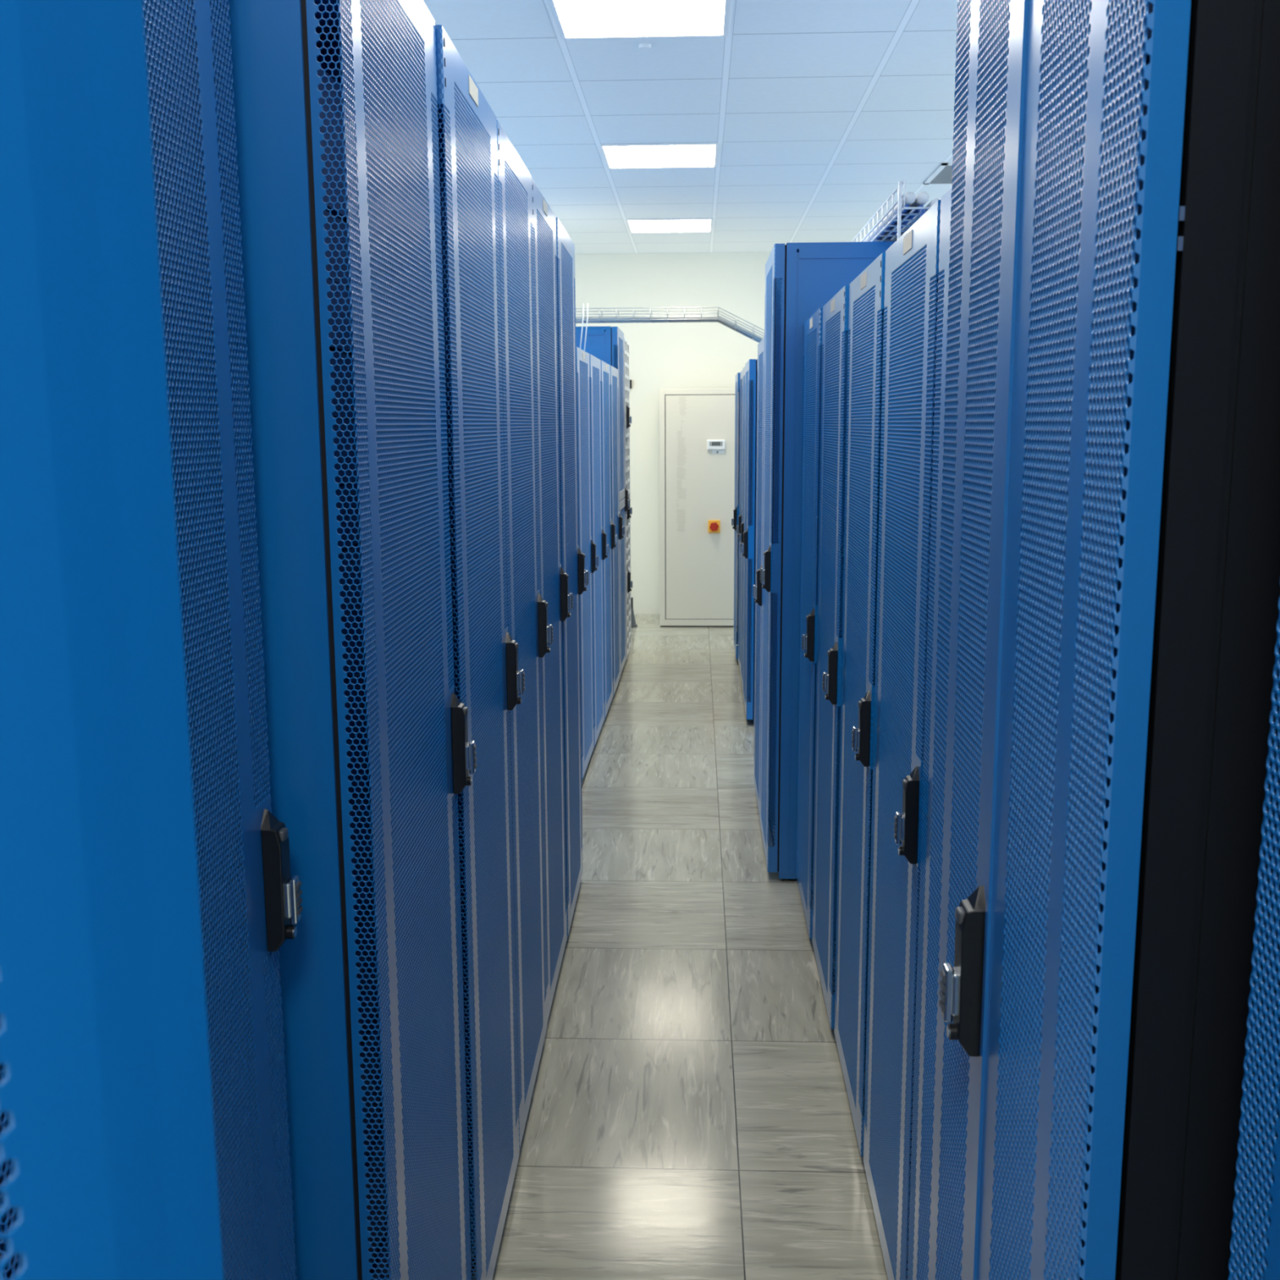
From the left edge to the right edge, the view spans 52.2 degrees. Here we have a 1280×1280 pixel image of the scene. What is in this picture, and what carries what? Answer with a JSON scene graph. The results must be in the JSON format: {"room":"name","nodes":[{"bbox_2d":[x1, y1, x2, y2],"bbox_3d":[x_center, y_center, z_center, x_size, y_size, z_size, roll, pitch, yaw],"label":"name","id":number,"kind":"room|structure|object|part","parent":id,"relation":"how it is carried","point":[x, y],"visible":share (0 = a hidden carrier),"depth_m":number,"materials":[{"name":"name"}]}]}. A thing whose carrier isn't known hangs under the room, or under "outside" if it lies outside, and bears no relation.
{"room":"server room","nodes":[
{"label":"server room","id":0,"kind":"room"},
{"bbox_2d":[574,252,770,614],"bbox_3d":[0.472,-1.679,10.841,6.000,3.048,0.100,0,9,2],"label":"wall","id":1,"kind":"structure","parent":0,"point":[663,355],"depth_m":10.66,"materials":[{"name":"beige paint"}]},
{"bbox_2d":[629,379,631,388],"bbox_3d":[-0.090,-2.099,10.730,0.045,0.070,0.030,0,9,2],"label":"wall box","id":2,"kind":"object","parent":1,"relation":"attached to","point":[630,380],"visible":0.44,"depth_m":10.71,"materials":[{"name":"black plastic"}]},
{"bbox_2d":[474,613,888,1279],"bbox_3d":[0.188,0.913,4.369,6.000,0.050,13.530,0,9,2],"label":"floor","id":3,"kind":"structure","parent":0,"point":[690,1116],"depth_m":3.39,"materials":[{"name":"tile"}]},
{"bbox_2d":[0,0,223,1279],"bbox_3d":[-0.712,0.478,0.241,1.125,2.165,0.600,0,9,2],"label":"rack","id":4,"kind":"object","parent":3,"relation":"on","point":[108,1138],"visible":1,"depth_m":0.37,"materials":[{"name":"blue metal"}]},
{"bbox_2d":[0,0,302,1279],"bbox_3d":[-0.869,0.322,1.189,0.975,2.165,0.590,0,9,2],"label":"rack","id":5,"kind":"object","parent":3,"relation":"on","point":[250,900],"visible":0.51,"depth_m":1.31,"materials":[{"name":"blue metal"}]},
{"bbox_3d":[-0.393,0.260,1.427,0.026,0.157,0.031,0,9,2],"label":"handle","id":6,"kind":"part","parent":5,"relation":"part of","materials":[{"name":"black plastic"}]},
{"bbox_2d":[209,0,477,1279],"bbox_3d":[-0.748,0.223,1.784,0.975,2.165,0.590,0,9,1],"label":"rack","id":7,"kind":"object","parent":3,"relation":"on","point":[371,756],"visible":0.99,"depth_m":1.53,"materials":[{"name":"blue metal"}]},
{"bbox_3d":[-0.312,0.206,1.772,0.034,2.128,0.586,0,9,1],"label":"door","id":8,"kind":"part","parent":7,"relation":"part of","materials":[{"name":"blue paint"}]},
{"bbox_3d":[-0.277,0.159,2.032,0.026,0.157,0.031,0,9,1],"label":"handle","id":9,"kind":"part","parent":7,"relation":"part of","materials":[{"name":"black plastic"}]},
{"bbox_2d":[435,24,525,1279],"bbox_3d":[-0.726,0.124,2.379,0.975,2.165,0.590,0,9,2],"label":"rack","id":10,"kind":"object","parent":3,"relation":"on","point":[488,680],"visible":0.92,"depth_m":2.32,"materials":[{"name":"blue metal"}]},
{"bbox_3d":[-0.253,0.061,2.624,0.026,0.157,0.031,0,9,2],"label":"handle","id":11,"kind":"part","parent":10,"relation":"part of","materials":[{"name":"black plastic"}]},
{"bbox_2d":[496,120,553,1149],"bbox_3d":[-0.710,0.026,2.973,0.975,2.165,0.590,0,9,2],"label":"rack","id":12,"kind":"object","parent":3,"relation":"on","point":[527,611],"visible":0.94,"depth_m":2.90,"materials":[{"name":"blue metal"}]},
{"bbox_3d":[-0.236,-0.037,3.215,0.026,0.157,0.031,0,9,2],"label":"handle","id":13,"kind":"part","parent":12,"relation":"part of","materials":[{"name":"black plastic"}]},
{"bbox_2d":[531,177,573,1022],"bbox_3d":[-0.692,-0.072,3.566,0.975,2.165,0.590,0,9,2],"label":"rack","id":14,"kind":"object","parent":3,"relation":"on","point":[553,580],"visible":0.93,"depth_m":3.54,"materials":[{"name":"blue metal"}]},
{"bbox_3d":[-0.217,-0.135,3.807,0.026,0.157,0.031,0,9,2],"label":"handle","id":15,"kind":"part","parent":14,"relation":"part of","materials":[{"name":"black plastic"}]},
{"bbox_2d":[555,217,589,936],"bbox_3d":[-0.668,-0.170,4.157,0.975,2.165,0.590,0,9,2],"label":"rack","id":16,"kind":"object","parent":3,"relation":"on","point":[572,562],"visible":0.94,"depth_m":4.12,"materials":[{"name":"blue metal"}]},
{"bbox_3d":[-0.194,-0.233,4.399,0.026,0.157,0.031,0,9,2],"label":"handle","id":17,"kind":"part","parent":16,"relation":"part of","materials":[{"name":"black plastic"}]},
{"bbox_2d":[576,346,599,778],"bbox_3d":[-0.696,-0.341,5.965,0.975,1.912,0.590,0,9,3],"label":"rack","id":18,"kind":"object","parent":3,"relation":"on","point":[587,546],"visible":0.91,"depth_m":5.93,"materials":[{"name":"blue metal"}]},
{"bbox_3d":[-0.217,-0.398,6.198,0.026,0.157,0.031,0,9,3],"label":"handle","id":19,"kind":"part","parent":18,"relation":"part of","materials":[{"name":"black plastic"}]},
{"bbox_2d":[589,354,608,746],"bbox_3d":[-0.662,-0.439,6.556,0.975,1.912,0.590,0,9,3],"label":"rack","id":20,"kind":"object","parent":3,"relation":"on","point":[598,536],"visible":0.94,"depth_m":6.52,"materials":[{"name":"blue metal"}]},
{"bbox_3d":[-0.183,-0.495,6.789,0.026,0.157,0.031,0,9,3],"label":"handle","id":21,"kind":"part","parent":20,"relation":"part of","materials":[{"name":"black plastic"}]},
{"bbox_2d":[575,326,630,674],"bbox_3d":[-0.565,-0.857,8.308,0.975,2.165,0.590,0,9,3],"label":"rack","id":22,"kind":"object","parent":3,"relation":"on","point":[606,344],"visible":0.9,"depth_m":8.09,"materials":[{"name":"blue metal"}]},
{"bbox_3d":[-0.130,-0.872,8.282,0.034,2.128,0.586,0,9,3],"label":"door","id":23,"kind":"part","parent":22,"relation":"part of","materials":[{"name":"blue paint"}]},
{"bbox_3d":[-0.112,-0.890,8.277,0.003,0.115,0.584,0,9,3],"label":"blank plate","id":24,"kind":"part","parent":22,"relation":"part of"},
{"bbox_3d":[-0.086,-0.918,8.541,0.026,0.157,0.031,0,9,3],"label":"handle","id":25,"kind":"part","parent":22,"relation":"part of","materials":[{"name":"black plastic"}]},
{"bbox_2d":[600,360,617,719],"bbox_3d":[-0.627,-0.537,7.147,0.975,1.912,0.590,0,9,3],"label":"rack","id":26,"kind":"object","parent":3,"relation":"on","point":[608,527],"visible":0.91,"depth_m":7.11,"materials":[{"name":"blue metal"}]},
{"bbox_3d":[-0.149,-0.593,7.380,0.026,0.157,0.031,0,9,3],"label":"handle","id":27,"kind":"part","parent":26,"relation":"part of","materials":[{"name":"black plastic"}]},
{"bbox_2d":[609,365,625,695],"bbox_3d":[-0.593,-0.635,7.738,0.975,1.912,0.590,0,9,3],"label":"rack","id":28,"kind":"object","parent":3,"relation":"on","point":[616,518],"visible":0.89,"depth_m":7.70,"materials":[{"name":"blue metal"}]},
{"bbox_3d":[-0.158,-0.649,7.712,0.034,1.875,0.586,0,9,3],"label":"door","id":29,"kind":"part","parent":28,"relation":"part of","materials":[{"name":"blue paint"}]},
{"bbox_3d":[-0.114,-0.691,7.971,0.026,0.157,0.031,0,9,3],"label":"handle","id":30,"kind":"part","parent":28,"relation":"part of","materials":[{"name":"black plastic"}]},
{"bbox_2d":[575,302,764,351],"bbox_3d":[-0.075,-1.794,7.670,1.686,0.340,0.207,0,9,2],"label":"cable tray","id":31,"kind":"object","parent":28,"relation":"on","point":[697,320],"visible":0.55,"depth_m":7.58,"materials":[{"name":"silver metal"}]},
{"bbox_3d":[-0.341,-1.778,7.583,0.037,0.340,0.008,0,9,2],"label":"drop rod","id":32,"kind":"part","parent":31,"relation":"part of","materials":[{"name":"white metal"}]},
{"bbox_3d":[-0.316,-1.778,7.582,0.037,0.340,0.008,0,9,2],"label":"drop rod","id":33,"kind":"part","parent":31,"relation":"part of","materials":[{"name":"white metal"}]},
{"bbox_2d":[575,315,762,340],"bbox_3d":[-0.076,-1.791,7.595,1.685,0.174,0.021,0,9,2],"label":"conduit","id":34,"kind":"object","parent":31,"relation":"attached to","point":[723,319],"visible":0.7,"depth_m":7.56,"materials":[{"name":"grey metal"}]},
{"bbox_2d":[623,337,632,658],"bbox_3d":[-0.527,-0.948,8.896,0.965,2.128,0.590,0,9,2],"label":"tall cabinet","id":35,"kind":"object","parent":3,"relation":"on","point":[628,420],"visible":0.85,"depth_m":8.81,"materials":[{"name":"beige metal"}]},
{"bbox_3d":[-0.077,-1.479,8.641,0.026,0.157,0.031,0,9,2],"label":"handle","id":36,"kind":"part","parent":35,"relation":"part of","materials":[{"name":"black plastic"}]},
{"bbox_3d":[-0.073,-0.887,8.739,0.026,0.157,0.031,0,9,2],"label":"handle","id":37,"kind":"part","parent":35,"relation":"part of","materials":[{"name":"black plastic"}]},
{"bbox_3d":[-0.071,-0.398,8.820,0.026,0.157,0.031,0,9,2],"label":"handle","id":38,"kind":"part","parent":35,"relation":"part of","materials":[{"name":"black plastic"}]},
{"bbox_2d":[631,597,637,627],"bbox_3d":[-0.067,-0.221,10.355,0.090,0.235,0.090,0,9,2],"label":"stand","id":39,"kind":"object","parent":3,"relation":"on","point":[633,624],"visible":0.54,"depth_m":10.34,"materials":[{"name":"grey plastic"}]},
{"bbox_2d":[659,388,738,626],"bbox_3d":[0.786,-1.065,10.475,1.240,1.852,0.736,0,9,2],"label":"electrical cabinet","id":40,"kind":"object","parent":3,"relation":"on","point":[697,425],"visible":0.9,"depth_m":10.18,"materials":[{"name":"beige metal"}]},
{"bbox_2d":[707,520,719,533],"bbox_3d":[0.577,-0.881,10.171,0.094,0.100,0.059,0,9,2],"label":"switch","id":41,"kind":"object","parent":40,"relation":"attached to","point":[713,526],"depth_m":10.18,"materials":[{"name":"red plastic"}]},
{"bbox_2d":[731,373,740,659],"bbox_3d":[1.099,-0.827,8.845,0.975,1.912,0.590,0,9,2],"label":"rack","id":42,"kind":"object","parent":3,"relation":"on","point":[735,521],"visible":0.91,"depth_m":8.77,"materials":[{"name":"blue metal"}]},
{"bbox_3d":[0.623,-0.800,8.601,0.026,0.157,0.031,0,9,2],"label":"handle","id":43,"kind":"part","parent":42,"relation":"part of","materials":[{"name":"black plastic"}]},
{"bbox_2d":[736,369,742,671],"bbox_3d":[1.088,-0.729,8.253,0.975,1.912,0.590,0,9,2],"label":"rack","id":44,"kind":"object","parent":3,"relation":"on","point":[738,527],"visible":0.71,"depth_m":8.26,"materials":[{"name":"blue metal"}]},
{"bbox_3d":[0.611,-0.702,8.009,0.026,0.157,0.031,0,9,2],"label":"handle","id":45,"kind":"part","parent":44,"relation":"part of","materials":[{"name":"black plastic"}]},
{"bbox_2d":[738,365,751,688],"bbox_3d":[1.058,-0.631,7.662,0.975,1.912,0.590,0,9,2],"label":"rack","id":46,"kind":"object","parent":3,"relation":"on","point":[740,535],"visible":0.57,"depth_m":7.71,"materials":[{"name":"blue metal"}]},
{"bbox_3d":[0.582,-0.604,7.418,0.026,0.157,0.031,0,9,2],"label":"handle","id":47,"kind":"part","parent":46,"relation":"part of","materials":[{"name":"black plastic"}]},
{"bbox_2d":[741,358,757,723],"bbox_3d":[1.025,-0.533,7.070,0.975,1.912,0.590,0,9,2],"label":"rack","id":48,"kind":"object","parent":3,"relation":"on","point":[748,547],"visible":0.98,"depth_m":6.93,"materials":[{"name":"blue metal"}]},
{"bbox_3d":[0.549,-0.506,6.827,0.026,0.157,0.031,0,9,2],"label":"handle","id":49,"kind":"part","parent":48,"relation":"part of","materials":[{"name":"black plastic"}]},
{"bbox_2d":[752,336,764,817],"bbox_3d":[0.935,-0.239,5.297,0.975,1.912,0.590,0,9,2],"label":"rack","id":50,"kind":"object","parent":3,"relation":"on","point":[757,593],"visible":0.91,"depth_m":5.27,"materials":[{"name":"blue metal"}]},
{"bbox_3d":[0.458,-0.212,5.053,0.026,0.157,0.031,0,9,2],"label":"handle","id":51,"kind":"part","parent":50,"relation":"part of","materials":[{"name":"black plastic"}]},
{"bbox_2d":[795,307,822,938],"bbox_3d":[0.978,-0.043,4.108,0.975,1.912,0.590,0,9,3],"label":"rack","id":52,"kind":"object","parent":3,"relation":"on","point":[813,326],"visible":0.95,"depth_m":4.07,"materials":[{"name":"blue metal"}]},
{"bbox_3d":[0.501,-0.016,3.866,0.026,0.157,0.031,0,9,3],"label":"handle","id":53,"kind":"part","parent":52,"relation":"part of","materials":[{"name":"black plastic"}]},
{"bbox_2d":[760,241,894,880],"bbox_3d":[0.906,-0.266,4.685,0.975,2.165,0.590,0,9,2],"label":"rack","id":54,"kind":"object","parent":3,"relation":"on","point":[801,278],"visible":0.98,"depth_m":4.43,"materials":[{"name":"blue metal"}]},
{"bbox_3d":[0.430,-0.243,4.441,0.026,0.157,0.031,0,9,2],"label":"handle","id":55,"kind":"part","parent":54,"relation":"part of","materials":[{"name":"black plastic"}]},
{"bbox_3d":[0.471,-0.283,4.701,0.034,2.128,0.586,0,9,2],"label":"door","id":56,"kind":"part","parent":54,"relation":"part of","materials":[{"name":"blue paint"}]},
{"bbox_2d":[812,284,848,1028],"bbox_3d":[0.956,0.055,3.517,0.975,1.912,0.590,0,9,3],"label":"rack","id":57,"kind":"object","parent":3,"relation":"on","point":[836,311],"visible":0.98,"depth_m":3.50,"materials":[{"name":"blue metal"}]},
{"bbox_3d":[0.479,0.082,3.275,0.026,0.157,0.031,0,9,3],"label":"handle","id":58,"kind":"part","parent":57,"relation":"part of","materials":[{"name":"black plastic"}]},
{"bbox_2d":[834,252,885,1156],"bbox_3d":[0.935,0.153,2.925,0.975,1.912,0.590,0,9,3],"label":"rack","id":59,"kind":"object","parent":3,"relation":"on","point":[867,291],"visible":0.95,"depth_m":2.89,"materials":[{"name":"blue metal"}]},
{"bbox_3d":[0.457,0.180,2.683,0.026,0.157,0.031,0,9,3],"label":"handle","id":60,"kind":"part","parent":59,"relation":"part of","materials":[{"name":"black plastic"}]},
{"bbox_2d":[862,200,941,1279],"bbox_3d":[0.908,0.252,2.332,0.975,1.912,0.590,0,9,3],"label":"rack","id":61,"kind":"object","parent":3,"relation":"on","point":[912,261],"visible":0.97,"depth_m":2.29,"materials":[{"name":"blue metal"}]},
{"bbox_3d":[0.430,0.278,2.092,0.026,0.157,0.031,0,9,3],"label":"handle","id":62,"kind":"part","parent":61,"relation":"part of","materials":[{"name":"black plastic"}]},
{"bbox_2d":[906,187,951,1279],"bbox_3d":[0.880,0.349,1.744,0.975,1.912,0.590,0,9,2],"label":"rack","id":63,"kind":"object","parent":3,"relation":"on","point":[945,204],"visible":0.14,"depth_m":1.98,"materials":[{"name":"blue metal"}]},
{"bbox_2d":[916,0,1279,1279],"bbox_3d":[0.753,0.321,1.139,0.963,2.165,0.591,0,9,2],"label":"rack","id":64,"kind":"object","parent":3,"relation":"on","point":[1109,573],"visible":1,"depth_m":0.86,"materials":[{"name":"blue metal"}]},
{"bbox_3d":[0.295,0.297,1.183,0.026,0.157,0.031,0,9,2],"label":"handle","id":65,"kind":"part","parent":64,"relation":"part of","materials":[{"name":"black plastic"}]},
{"bbox_3d":[0.325,0.280,1.301,0.024,2.128,0.292,0,9,2],"label":"door","id":66,"kind":"part","parent":64,"relation":"part of","materials":[{"name":"blue paint"}]},
{"bbox_3d":[0.312,0.329,1.009,0.024,2.128,0.292,0,9,2],"label":"door","id":67,"kind":"part","parent":64,"relation":"part of","materials":[{"name":"blue paint"}]},
{"bbox_2d":[1227,596,1279,1279],"bbox_3d":[0.819,0.422,0.531,0.975,2.165,0.590,0,9,2],"label":"rack","id":68,"kind":"object","parent":3,"relation":"on","point":[1269,1261],"visible":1,"depth_m":0.79,"materials":[{"name":"blue metal"}]},
{"bbox_2d":[422,0,957,253],"bbox_3d":[0.172,-2.045,3.879,6.000,0.050,13.530,0,9,2],"label":"ceiling","id":69,"kind":"structure","parent":0,"point":[817,111],"depth_m":5.75,"materials":[{"name":"tile"}]},
{"bbox_2d":[546,0,731,39],"bbox_3d":[0.003,-2.093,4.352,0.594,0.008,0.594,0,9,2],"label":"recessed light","id":70,"kind":"object","parent":69,"relation":"in","point":[573,19],"visible":1,"depth_m":4.43,"materials":[{"name":"white plastic"}]},
{"bbox_2d":[639,43,651,49],"bbox_3d":[0.018,-2.158,4.755,0.044,0.012,0.044,0,9,2],"label":"ceiling sensor","id":71,"kind":"object","parent":69,"relation":"attached to","point":[642,46],"visible":1,"depth_m":4.74,"materials":[{"name":"white plastic"}]},
{"bbox_2d":[598,142,719,168],"bbox_3d":[0.106,-2.485,6.717,0.594,0.008,0.594,0,9,2],"label":"recessed light","id":72,"kind":"object","parent":69,"relation":"in","point":[658,155],"visible":1,"depth_m":6.69,"materials":[{"name":"white plastic"}]},
{"bbox_2d":[625,217,713,232],"bbox_3d":[0.209,-2.877,9.083,0.594,0.008,0.594,0,9,2],"label":"recessed light","id":73,"kind":"object","parent":69,"relation":"in","point":[691,224],"visible":1,"depth_m":9.06,"materials":[{"name":"white plastic"}]},
{"bbox_2d":[923,163,952,184],"bbox_3d":[1.915,-2.579,7.231,0.590,0.010,0.590,0,9,2],"label":"ceiling vent","id":74,"kind":"object","parent":69,"relation":"in","point":[943,174],"visible":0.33,"depth_m":7.29,"materials":[{"name":"white metal"}]},
{"bbox_2d":[851,179,940,241],"bbox_3d":[0.872,-1.306,4.819,0.184,0.347,2.307,0,9,2],"label":"cable tray","id":75,"kind":"object","parent":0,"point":[900,220],"visible":0.2,"depth_m":3.98,"materials":[{"name":"white metal"}]},
{"bbox_2d":[870,204,909,241],"bbox_3d":[0.806,-1.410,4.789,0.019,0.017,2.150,0,9,2],"label":"cable","id":76,"kind":"object","parent":75,"relation":"in","point":[905,205],"visible":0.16,"depth_m":3.99,"materials":[{"name":"blue plastic"}]},
{"bbox_2d":[863,191,915,241],"bbox_3d":[0.815,-1.435,4.784,0.035,0.032,2.150,0,9,2],"label":"cable","id":77,"kind":"object","parent":75,"relation":"in","point":[910,197],"visible":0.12,"depth_m":3.91,"materials":[{"name":"white plastic"}]},
{"bbox_2d":[879,204,915,239],"bbox_3d":[0.826,-1.409,4.788,0.017,0.015,2.150,0,9,2],"label":"cable","id":78,"kind":"object","parent":75,"relation":"in","point":[912,206],"visible":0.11,"depth_m":4.00,"materials":[{"name":"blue plastic"}]},
{"bbox_2d":[885,204,924,239],"bbox_3d":[0.846,-1.273,4.780,0.017,0.281,2.208,0,9,2],"label":"cable","id":79,"kind":"object","parent":75,"relation":"in","point":[922,211],"visible":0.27,"depth_m":3.85,"materials":[{"name":"blue plastic"}]},
{"bbox_2d":[891,198,939,239],"bbox_3d":[0.890,-1.417,4.784,0.033,0.030,2.150,0,9,2],"label":"cable","id":80,"kind":"object","parent":75,"relation":"in","point":[933,202],"visible":0.09,"depth_m":3.94,"materials":[{"name":"white plastic"}]},
{"bbox_2d":[909,191,929,207],"bbox_3d":[0.853,-1.435,4.783,0.035,0.032,2.150,0,9,2],"label":"cable","id":81,"kind":"object","parent":75,"relation":"in","point":[922,198],"visible":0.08,"depth_m":3.72,"materials":[{"name":"white plastic"}]}
]}

